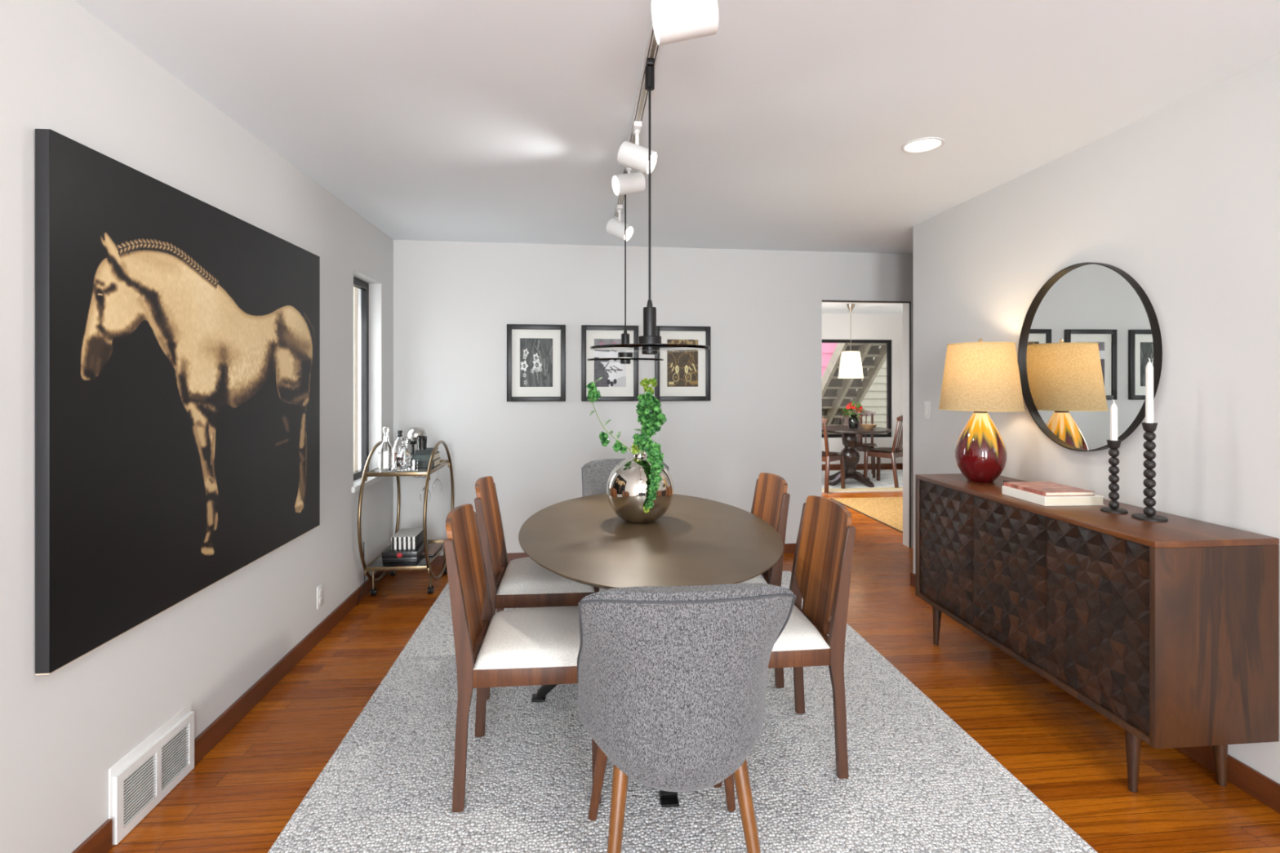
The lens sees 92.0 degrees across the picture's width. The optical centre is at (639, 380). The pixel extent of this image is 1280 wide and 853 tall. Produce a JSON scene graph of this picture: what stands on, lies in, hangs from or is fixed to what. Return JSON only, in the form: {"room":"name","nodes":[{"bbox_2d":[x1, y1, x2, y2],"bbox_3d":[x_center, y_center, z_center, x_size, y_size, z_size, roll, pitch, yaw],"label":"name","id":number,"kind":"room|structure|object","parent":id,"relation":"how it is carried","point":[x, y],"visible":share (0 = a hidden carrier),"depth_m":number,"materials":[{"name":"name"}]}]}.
{"room":"dining room","nodes":[
{"label":"dining room","id":0,"kind":"room"},
{"bbox_2d":[0,0,393,852],"bbox_3d":[-1.562,0.168,0.807,0.160,2.440,8.100,0,0,-5],"label":"wall","id":1,"kind":"structure","parent":0,"point":[64,71],"depth_m":1.93,"materials":[{"name":"paint"}]},
{"bbox_2d":[108,702,194,844],"bbox_3d":[-1.587,1.270,2.028,0.018,0.234,0.385,0,0,-5],"label":"air vent","id":2,"kind":"object","parent":1,"relation":"in","point":[139,781],"visible":1,"depth_m":2.00,"materials":[{"name":"white metal"}]},
{"bbox_2d":[35,128,319,675],"bbox_3d":[-1.612,0.054,2.407,0.036,1.404,1.645,0,0,-5],"label":"horse painting","id":3,"kind":"object","parent":1,"relation":"attached to","point":[177,335],"visible":1,"depth_m":1.96,"materials":[{"name":"black fabric"}]},
{"bbox_2d":[71,571,390,852],"bbox_3d":[-1.470,1.343,0.756,0.014,0.090,7.740,0,0,-5],"label":"baseboard","id":4,"kind":"structure","parent":1,"relation":"attached to","point":[100,841],"depth_m":2.62,"materials":[{"name":"brown wood"}]},
{"bbox_2d":[316,582,323,608],"bbox_3d":[-1.713,1.153,3.314,0.008,0.116,0.072,0,0,-5],"label":"wall outlet","id":5,"kind":"object","parent":1,"relation":"attached to","point":[320,588],"visible":1,"depth_m":3.31,"materials":[{"name":"white plastic"}]},
{"bbox_2d":[356,542,364,605],"bbox_3d":[-1.746,1.206,3.880,0.020,0.357,0.154,0,0,-9],"label":"power cord","id":6,"kind":"object","parent":1,"relation":"attached to","point":[363,542],"visible":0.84,"depth_m":3.90,"materials":[{"name":"black plastic"}]},
{"bbox_2d":[353,276,368,480],"bbox_3d":[-1.893,-0.013,4.061,0.040,1.337,0.532,0,0,-5],"label":"window","id":7,"kind":"structure","parent":1,"relation":"in","point":[361,288],"depth_m":4.22,"materials":[{"name":"white glass"}]},
{"bbox_2d":[351,476,385,493],"bbox_3d":[-1.822,0.668,4.067,0.103,0.034,0.592,0,0,-5],"label":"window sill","id":8,"kind":"structure","parent":1,"relation":"attached to","point":[371,480],"depth_m":4.01,"materials":[{"name":"white wood"}]},
{"bbox_2d":[393,240,913,555],"bbox_3d":[1.430,0.168,5.090,6.607,2.440,0.130,0,0,-7],"label":"wall","id":9,"kind":"structure","parent":0,"point":[455,303],"depth_m":4.81,"materials":[{"name":"paint"}]},
{"bbox_2d":[506,324,565,401],"bbox_3d":[-0.792,-0.136,4.728,0.443,0.588,0.028,0,0,-7],"label":"framed print","id":10,"kind":"object","parent":9,"relation":"attached to","point":[535,353],"visible":1,"depth_m":4.73,"materials":[{"name":"black paint"}]},
{"bbox_2d":[581,324,638,401],"bbox_3d":[-0.232,-0.136,4.799,0.443,0.588,0.028,0,0,-7],"label":"framed print","id":11,"kind":"object","parent":9,"relation":"attached to","point":[619,382],"visible":0.78,"depth_m":4.80,"materials":[{"name":"white paper"}]},
{"bbox_2d":[431,542,795,566],"bbox_3d":[-0.180,1.351,4.814,3.344,0.075,0.014,0,0,-7],"label":"baseboard","id":12,"kind":"structure","parent":9,"relation":"attached to","point":[788,548],"depth_m":4.71,"materials":[{"name":"brown wood"}]},
{"bbox_2d":[654,325,711,400],"bbox_3d":[0.337,-0.136,4.870,0.443,0.588,0.028,0,0,-7],"label":"framed print","id":13,"kind":"object","parent":9,"relation":"attached to","point":[681,375],"visible":0.88,"depth_m":4.87,"materials":[{"name":"paper"}]},
{"bbox_2d":[822,300,911,548],"bbox_3d":[1.861,0.365,5.093,0.774,2.045,0.030,0,0,-7],"label":"trim","id":14,"kind":"structure","parent":9,"relation":"attached to","point":[909,302],"depth_m":5.13,"materials":[{"name":"white paint"}]},
{"bbox_2d":[73,0,1279,314],"bbox_3d":[1.547,-1.102,3.309,6.900,0.100,12.700,0,0,-5],"label":"ceiling","id":15,"kind":"structure","parent":0,"point":[786,126],"depth_m":2.28,"materials":[{"name":"paint"}]},
{"bbox_2d":[613,18,661,217],"bbox_3d":[-0.013,-1.042,2.510,0.040,0.018,2.800,0,0,-5],"label":"ceiling track","id":16,"kind":"object","parent":15,"relation":"attached to","point":[652,50],"visible":0.44,"depth_m":2.24,"materials":[{"name":"white metal"}]},
{"bbox_2d":[605,204,633,241],"bbox_3d":[-0.120,-0.928,3.664,0.162,0.209,0.094,0,0,24],"label":"track spotlight","id":17,"kind":"object","parent":16,"relation":"attached to","point":[615,227],"visible":0.94,"depth_m":3.64,"materials":[{"name":"white metal"}]},
{"bbox_2d":[586,194,663,364],"bbox_3d":[-0.074,-0.559,3.132,0.386,0.947,0.386,0,0,-5],"label":"pendant lamp","id":18,"kind":"object","parent":16,"relation":"hanging from","point":[623,357],"visible":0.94,"depth_m":3.11,"materials":[{"name":"black metal"}]},
{"bbox_2d":[611,166,645,195],"bbox_3d":[-0.053,-0.954,2.938,0.154,0.158,0.094,0,0,-21],"label":"track spotlight","id":19,"kind":"object","parent":16,"relation":"attached to","point":[628,183],"visible":0.94,"depth_m":2.91,"materials":[{"name":"white metal"}]},
{"bbox_2d":[617,120,657,174],"bbox_3d":[-0.011,-0.932,2.500,0.161,0.202,0.094,0,0,17],"label":"track spotlight","id":20,"kind":"object","parent":16,"relation":"attached to","point":[631,155],"visible":0.91,"depth_m":2.47,"materials":[{"name":"white metal"}]},
{"bbox_2d":[590,57,709,354],"bbox_3d":[0.032,-0.559,2.007,0.386,0.947,0.386,0,0,-5],"label":"pendant lamp","id":21,"kind":"object","parent":16,"relation":"hanging from","point":[649,343],"visible":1,"depth_m":1.99,"materials":[{"name":"black metal"}]},
{"bbox_2d":[651,0,719,45],"bbox_3d":[0.101,-0.899,1.401,0.152,0.268,0.094,0,0,-1],"label":"track spotlight","id":22,"kind":"object","parent":16,"relation":"attached to","point":[673,20],"visible":1,"depth_m":1.36,"materials":[{"name":"white metal"}]},
{"bbox_2d":[838,303,863,377],"bbox_3d":[2.882,-0.544,8.457,0.330,1.015,0.330,0,0,-5],"label":"pendant lamp","id":23,"kind":"object","parent":15,"relation":"hanging from","point":[851,366],"visible":1,"depth_m":8.34,"materials":[{"name":"white fabric"}]},
{"bbox_2d":[901,137,944,153],"bbox_3d":[1.260,-1.048,2.756,0.176,0.006,0.176,0,0,-5],"label":"recessed light","id":24,"kind":"object","parent":15,"relation":"in","point":[926,144],"visible":1,"depth_m":2.75,"materials":[{"name":"white plastic"}]},
{"bbox_2d":[107,469,1279,852],"bbox_3d":[1.547,1.438,3.309,6.900,0.100,12.700,0,0,-5],"label":"floor","id":25,"kind":"structure","parent":0,"point":[242,795],"depth_m":2.40,"materials":[{"name":"brown wood"}]},
{"bbox_2d":[357,440,453,595],"bbox_3d":[-1.560,0.897,4.208,0.411,0.980,0.845,0,0,-5],"label":"bar cart","id":26,"kind":"object","parent":25,"relation":"on","point":[424,562],"visible":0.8,"depth_m":3.94,"materials":[{"name":"gold metal"}]},
{"bbox_2d":[377,426,393,471],"bbox_3d":[-1.641,0.435,3.994,0.092,0.280,0.088,0,0,-23],"label":"decanter","id":27,"kind":"object","parent":26,"relation":"on","point":[385,454],"visible":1,"depth_m":3.96,"materials":[{"name":"clear glass"}]},
{"bbox_2d":[393,430,402,468],"bbox_3d":[-1.583,0.451,4.074,0.080,0.249,0.081,0,0,-11],"label":"liquor bottle","id":28,"kind":"object","parent":26,"relation":"on","point":[397,446],"visible":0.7,"depth_m":4.04,"materials":[{"name":"clear glass"}]},
{"bbox_2d":[395,436,413,471],"bbox_3d":[-1.521,0.468,3.996,0.112,0.216,0.114,0,0,-28],"label":"decanter","id":29,"kind":"object","parent":26,"relation":"on","point":[404,455],"visible":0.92,"depth_m":3.96,"materials":[{"name":"clear glass"}]},
{"bbox_2d":[382,539,428,563],"bbox_3d":[-1.557,1.131,4.117,0.222,0.068,0.306,0,0,-5],"label":"game box","id":30,"kind":"object","parent":26,"relation":"on","point":[388,555],"visible":0.74,"depth_m":3.97,"materials":[{"name":"black cardboard"}]},
{"bbox_2d":[391,528,423,550],"bbox_3d":[-1.549,1.056,4.138,0.154,0.083,0.242,0,0,-5],"label":"striped box","id":31,"kind":"object","parent":30,"relation":"on","point":[406,538],"visible":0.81,"depth_m":4.03,"materials":[{"name":"cardboard"}]},
{"bbox_2d":[408,460,417,471],"bbox_3d":[-1.448,0.543,3.955,0.060,0.065,0.060,0,0,-5],"label":"glass","id":32,"kind":"object","parent":26,"relation":"on","point":[413,464],"visible":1,"depth_m":3.93,"materials":[{"name":"clear glass"}]},
{"bbox_2d":[406,426,426,455],"bbox_3d":[-1.544,0.446,4.269,0.128,0.258,0.128,0,0,-5],"label":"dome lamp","id":33,"kind":"object","parent":26,"relation":"on","point":[411,434],"visible":0.67,"depth_m":4.23,"materials":[{"name":"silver metal"}]},
{"bbox_2d":[419,475,431,502],"bbox_3d":[-1.391,0.695,4.008,0.068,0.175,0.068,0,0,-5],"label":"wine glass","id":34,"kind":"object","parent":26,"relation":"hanging from","point":[422,493],"visible":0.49,"depth_m":3.99,"materials":[{"name":"clear glass"}]},
{"bbox_2d":[417,457,439,467],"bbox_3d":[-1.442,0.553,4.189,0.135,0.044,0.200,0,0,-7],"label":"book","id":35,"kind":"object","parent":26,"relation":"on","point":[435,463],"visible":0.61,"depth_m":4.09,"materials":[{"name":"paper"}]},
{"bbox_2d":[413,451,439,461],"bbox_3d":[-1.442,0.511,4.189,0.127,0.040,0.190,0,0,-4],"label":"book","id":36,"kind":"object","parent":35,"relation":"on","point":[415,457],"visible":0.65,"depth_m":4.09,"materials":[{"name":"paper"}]},
{"bbox_2d":[414,447,438,454],"bbox_3d":[-1.442,0.476,4.189,0.119,0.028,0.180,0,0,-8],"label":"book","id":37,"kind":"object","parent":36,"relation":"on","point":[428,451],"visible":0.66,"depth_m":4.10,"materials":[{"name":"paper"}]},
{"bbox_2d":[416,435,426,449],"bbox_3d":[-1.465,0.417,4.156,0.068,0.090,0.068,0,0,-5],"label":"tumbler","id":38,"kind":"object","parent":37,"relation":"on","point":[421,440],"visible":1,"depth_m":4.13,"materials":[{"name":"black glass"}]},
{"bbox_2d":[422,546,441,556],"bbox_3d":[-1.423,1.161,4.241,0.084,0.009,0.260,0,0,-6],"label":"magazine","id":39,"kind":"object","parent":26,"relation":"on","point":[423,555],"visible":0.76,"depth_m":4.12,"materials":[{"name":"grey paper"}]},
{"bbox_2d":[422,542,444,554],"bbox_3d":[-1.422,1.151,4.251,0.084,0.009,0.260,0,0,-5],"label":"magazine","id":40,"kind":"object","parent":39,"relation":"on","point":[433,548],"visible":0.8,"depth_m":4.24,"materials":[{"name":"paper"}]},
{"bbox_2d":[432,466,442,493],"bbox_3d":[-1.422,0.695,4.341,0.068,0.175,0.068,0,0,-5],"label":"wine glass","id":41,"kind":"object","parent":26,"relation":"hanging from","point":[437,486],"visible":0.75,"depth_m":4.32,"materials":[{"name":"white"}]},
{"bbox_2d":[267,570,1097,852],"bbox_3d":[0.029,1.381,2.820,2.414,0.012,3.110,0,0,-5],"label":"area rug","id":42,"kind":"object","parent":25,"relation":"on","point":[917,782],"visible":0.62,"depth_m":2.09,"materials":[{"name":"carpet"}]},
{"bbox_2d":[443,503,601,812],"bbox_3d":[-0.400,0.917,2.207,0.538,0.915,0.453,0,0,-5],"label":"dining chair","id":43,"kind":"object","parent":42,"relation":"on","point":[527,646],"visible":0.8,"depth_m":2.03,"materials":[{"name":"brown wood"}]},
{"bbox_2d":[473,606,580,669],"bbox_3d":[-0.344,0.893,2.212,0.425,0.058,0.450,0,0,-5],"label":"seat cushion","id":44,"kind":"object","parent":43,"relation":"on","point":[547,637],"depth_m":2.08,"materials":[{"name":"beige fabric"}]},
{"bbox_2d":[474,475,594,700],"bbox_3d":[-0.487,0.917,2.897,0.538,0.915,0.453,0,0,-5],"label":"dining chair","id":45,"kind":"object","parent":42,"relation":"on","point":[520,583],"visible":0.7,"depth_m":2.70,"materials":[{"name":"brown wood"}]},
{"bbox_2d":[496,557,594,595],"bbox_3d":[-0.431,0.893,2.902,0.425,0.058,0.450,0,0,-5],"label":"seat cushion","id":46,"kind":"object","parent":45,"relation":"on","point":[522,576],"depth_m":2.71,"materials":[{"name":"beige fabric"}]},
{"bbox_2d":[582,458,668,593],"bbox_3d":[-0.069,0.926,3.535,0.539,0.893,0.582,0,0,-5],"label":"upholstered chair","id":47,"kind":"object","parent":42,"relation":"on","point":[595,473],"visible":0.21,"depth_m":3.71,"materials":[{"name":"grey fabric"}]},
{"bbox_2d":[518,493,783,807],"bbox_3d":[0.030,1.006,2.720,1.100,0.736,1.680,0,0,-5],"label":"dining table","id":48,"kind":"object","parent":42,"relation":"on","point":[697,540],"visible":0.56,"depth_m":2.43,"materials":[{"name":"brown wood"}]},
{"bbox_2d":[606,453,673,523],"bbox_3d":[0.001,0.485,2.827,0.308,0.305,0.308,0,0,-5],"label":"vase","id":49,"kind":"object","parent":48,"relation":"on","point":[628,484],"visible":0.88,"depth_m":2.72,"materials":[{"name":"silver metal"}]},
{"bbox_2d":[586,377,634,455],"bbox_3d":[-0.121,0.174,2.797,0.244,0.380,0.069,0,0,-13],"label":"stem","id":50,"kind":"object","parent":49,"relation":"in","point":[593,393],"visible":1,"depth_m":2.78,"materials":[{"name":"green plant"}]},
{"bbox_2d":[631,377,666,453],"bbox_3d":[0.038,0.173,2.811,0.168,0.379,0.088,0,0,-3],"label":"ivy vine","id":51,"kind":"object","parent":49,"relation":"in","point":[650,421],"visible":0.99,"depth_m":2.80,"materials":[{"name":"green plant"}]},
{"bbox_2d":[638,436,664,513],"bbox_3d":[0.050,0.412,2.732,0.105,0.320,0.202,0,0,-5],"label":"stem","id":52,"kind":"object","parent":49,"relation":"in","point":[653,451],"visible":0.99,"depth_m":2.67,"materials":[{"name":"green plant"}]},
{"bbox_2d":[577,582,795,852],"bbox_3d":[0.097,0.926,1.691,0.539,0.893,0.582,0,0,-5],"label":"upholstered chair","id":53,"kind":"object","parent":42,"relation":"on","point":[672,680],"visible":1,"depth_m":1.47,"materials":[{"name":"grey fabric"}]},
{"bbox_2d":[739,472,790,688],"bbox_3d":[0.407,0.917,2.966,0.538,0.915,0.453,0,0,-5],"label":"dining chair","id":54,"kind":"object","parent":42,"relation":"on","point":[771,501],"visible":0.25,"depth_m":2.88,"materials":[{"name":"brown wood"}]},
{"bbox_2d":[739,573,767,583],"bbox_3d":[0.350,0.893,2.961,0.425,0.058,0.450,0,0,-5],"label":"seat cushion","id":55,"kind":"object","parent":54,"relation":"on","point":[761,578],"depth_m":2.77,"materials":[{"name":"beige fabric"}]},
{"bbox_2d":[713,495,856,787],"bbox_3d":[0.482,0.917,2.335,0.538,0.915,0.453,0,0,-5],"label":"dining chair","id":56,"kind":"object","parent":42,"relation":"on","point":[821,571],"visible":0.64,"depth_m":2.21,"materials":[{"name":"brown wood"}]},
{"bbox_2d":[772,604,830,651],"bbox_3d":[0.425,0.893,2.330,0.425,0.058,0.450,0,0,-5],"label":"seat cushion","id":57,"kind":"object","parent":56,"relation":"on","point":[799,633],"depth_m":2.14,"materials":[{"name":"beige fabric"}]},
{"bbox_2d":[822,469,902,493],"bbox_3d":[2.782,1.382,8.608,2.750,0.011,1.780,0,0,-5],"label":"area rug","id":58,"kind":"object","parent":25,"relation":"on","point":[886,483],"visible":0.25,"depth_m":8.23,"materials":[{"name":"white carpet"}]},
{"bbox_2d":[822,417,845,493],"bbox_3d":[2.292,0.906,7.875,0.547,0.941,0.470,0,0,-44],"label":"chair","id":59,"kind":"object","parent":58,"relation":"on","point":[828,456],"visible":0.43,"depth_m":7.64,"materials":[{"name":"brown wood"}]},
{"bbox_2d":[822,425,891,487],"bbox_3d":[2.821,1.007,8.320,1.040,0.738,1.040,0,0,-5],"label":"pedestal table","id":60,"kind":"object","parent":58,"relation":"on","point":[849,438],"visible":0.85,"depth_m":8.21,"materials":[{"name":"brown wood"}]},
{"bbox_2d":[847,414,859,429],"bbox_3d":[2.843,0.542,8.232,0.150,0.190,0.150,0,0,-5],"label":"flower vase","id":61,"kind":"object","parent":60,"relation":"on","point":[853,422],"visible":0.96,"depth_m":8.18,"materials":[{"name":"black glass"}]},
{"bbox_2d":[841,400,865,420],"bbox_3d":[2.842,0.441,8.224,0.316,0.376,0.303,0,0,-5],"label":"bouquet","id":62,"kind":"object","parent":61,"relation":"in","point":[851,407],"visible":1,"depth_m":8.19,"materials":[{"name":"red plant"}]},
{"bbox_2d":[860,423,876,429],"bbox_3d":[3.015,0.607,8.158,0.210,0.062,0.210,0,0,-5],"label":"wooden bowl","id":63,"kind":"object","parent":60,"relation":"on","point":[866,426],"visible":1,"depth_m":8.10,"materials":[{"name":"brown wood"}]},
{"bbox_2d":[842,409,876,478],"bbox_3d":[3.209,0.906,9.049,0.470,0.941,0.547,0,0,18],"label":"chair","id":64,"kind":"object","parent":58,"relation":"on","point":[860,446],"visible":0.57,"depth_m":9.16,"materials":[{"name":"brown wood"}]},
{"bbox_2d":[863,415,902,488],"bbox_3d":[3.317,0.906,8.234,0.470,0.941,0.547,0,0,-43],"label":"chair","id":65,"kind":"object","parent":58,"relation":"on","point":[892,453],"visible":0.7,"depth_m":8.11,"materials":[{"name":"brown wood"}]},
{"bbox_2d":[831,497,902,533],"bbox_3d":[3.123,1.382,6.360,1.592,0.010,1.960,0,0,-5],"label":"jute rug","id":66,"kind":"object","parent":25,"relation":"on","point":[888,511],"visible":0.32,"depth_m":6.70,"materials":[{"name":"beige wicker"}]},
{"bbox_2d":[915,473,1279,792],"bbox_3d":[1.775,0.947,2.673,0.436,0.881,1.412,0,0,-5],"label":"sideboard","id":67,"kind":"object","parent":25,"relation":"on","point":[1168,631],"visible":0.98,"depth_m":2.10,"materials":[{"name":"wood"}]},
{"bbox_2d":[937,338,1025,482],"bbox_3d":[1.723,0.146,3.130,0.387,0.721,0.387,0,0,-5],"label":"table lamp","id":68,"kind":"object","parent":67,"relation":"on","point":[980,378],"visible":1,"depth_m":3.02,"materials":[{"name":"fabric"}]},
{"bbox_2d":[1001,485,1104,506],"bbox_3d":[1.758,0.488,2.646,0.255,0.036,0.270,0,0,-3],"label":"book","id":69,"kind":"object","parent":67,"relation":"on","point":[1096,500],"visible":0.77,"depth_m":2.52,"materials":[{"name":"white paper"}]},
{"bbox_2d":[1004,481,1094,496],"bbox_3d":[1.749,0.462,2.655,0.215,0.016,0.255,0,0,-4],"label":"book","id":70,"kind":"object","parent":69,"relation":"on","point":[1042,488],"visible":1,"depth_m":2.61,"materials":[{"name":"paper"}]},
{"bbox_2d":[1100,440,1128,514],"bbox_3d":[1.837,0.368,2.397,0.086,0.276,0.086,0,0,-5],"label":"candlestick","id":71,"kind":"object","parent":67,"relation":"on","point":[1113,508],"visible":1,"depth_m":2.38,"materials":[{"name":"black wood"}]},
{"bbox_2d":[1110,399,1117,440],"bbox_3d":[1.837,0.155,2.397,0.022,0.165,0.023,0,0,-5],"label":"taper candle","id":72,"kind":"object","parent":71,"relation":"on","point":[1113,410],"visible":0.98,"depth_m":2.39,"materials":[{"name":"wax"}]},
{"bbox_2d":[1106,440,1121,448],"bbox_3d":[1.837,0.247,2.397,0.047,0.034,0.047,0,0,-5],"label":"cup","id":73,"kind":"object","parent":71,"relation":"on","point":[1111,444],"depth_m":2.38,"materials":[{"name":"brown wood"}]},
{"bbox_2d":[1131,422,1168,522],"bbox_3d":[1.870,0.330,2.270,0.104,0.352,0.104,0,0,-5],"label":"candlestick","id":74,"kind":"object","parent":67,"relation":"on","point":[1149,513],"visible":1,"depth_m":2.26,"materials":[{"name":"black wood"}]},
{"bbox_2d":[1145,358,1153,422],"bbox_3d":[1.870,0.039,2.270,0.022,0.245,0.023,0,0,-5],"label":"taper candle","id":75,"kind":"object","parent":74,"relation":"on","point":[1149,368],"visible":0.97,"depth_m":2.26,"materials":[{"name":"wax"}]},
{"bbox_2d":[1141,422,1157,431],"bbox_3d":[1.870,0.171,2.270,0.047,0.034,0.047,0,0,-5],"label":"cup","id":76,"kind":"object","parent":74,"relation":"on","point":[1148,427],"depth_m":2.26,"materials":[{"name":"brown wood"}]},
{"bbox_2d":[822,313,902,464],"bbox_3d":[2.616,0.168,9.682,3.420,2.440,0.150,0,0,-5],"label":"wall","id":77,"kind":"structure","parent":0,"point":[834,326],"depth_m":9.71,"materials":[{"name":"paint"}]},
{"bbox_2d":[822,339,891,437],"bbox_3d":[3.063,0.120,9.709,1.815,1.535,0.060,0,0,-5],"label":"window","id":78,"kind":"structure","parent":77,"relation":"in","point":[873,391],"depth_m":9.74,"materials":[{"name":"glass"}]},
{"bbox_2d":[822,463,902,470],"bbox_3d":[2.763,1.343,7.426,3.150,0.090,4.370,0,0,-5],"label":"baseboard","id":79,"kind":"structure","parent":77,"relation":"attached to","point":[860,466],"depth_m":9.68,"materials":[{"name":"brown wood"}]},
{"bbox_2d":[902,314,902,463],"bbox_3d":[4.468,0.168,6.757,0.120,2.440,6.020,0,0,-5],"label":"wall","id":80,"kind":"structure","parent":0,"point":[902,314],"depth_m":9.73,"materials":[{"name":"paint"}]},
{"bbox_2d":[913,54,1279,783],"bbox_3d":[2.247,0.168,0.668,0.120,2.440,7.110,0,0,-5],"label":"wall","id":81,"kind":"structure","parent":0,"point":[1183,198],"depth_m":2.36,"materials":[{"name":"paint"}]},
{"bbox_2d":[924,400,930,419],"bbox_3d":[1.868,0.191,4.022,0.008,0.116,0.072,0,0,-5],"label":"light switch","id":82,"kind":"object","parent":81,"relation":"attached to","point":[926,404],"visible":1,"depth_m":4.01,"materials":[{"name":"white plastic"}]},
{"bbox_2d":[1017,262,1162,451],"bbox_3d":[1.972,-0.105,2.771,0.032,0.838,0.756,0,0,-5],"label":"wall mirror","id":83,"kind":"object","parent":81,"relation":"attached to","point":[1089,335],"visible":0.94,"depth_m":2.74,"materials":[{"name":"brown metal"}]},
{"bbox_2d":[910,571,1279,813],"bbox_3d":[2.234,1.343,0.734,0.134,0.090,7.004,0,0,-5],"label":"baseboard","id":84,"kind":"structure","parent":81,"relation":"attached to","point":[1256,784],"depth_m":2.09,"materials":[{"name":"brown wood"}]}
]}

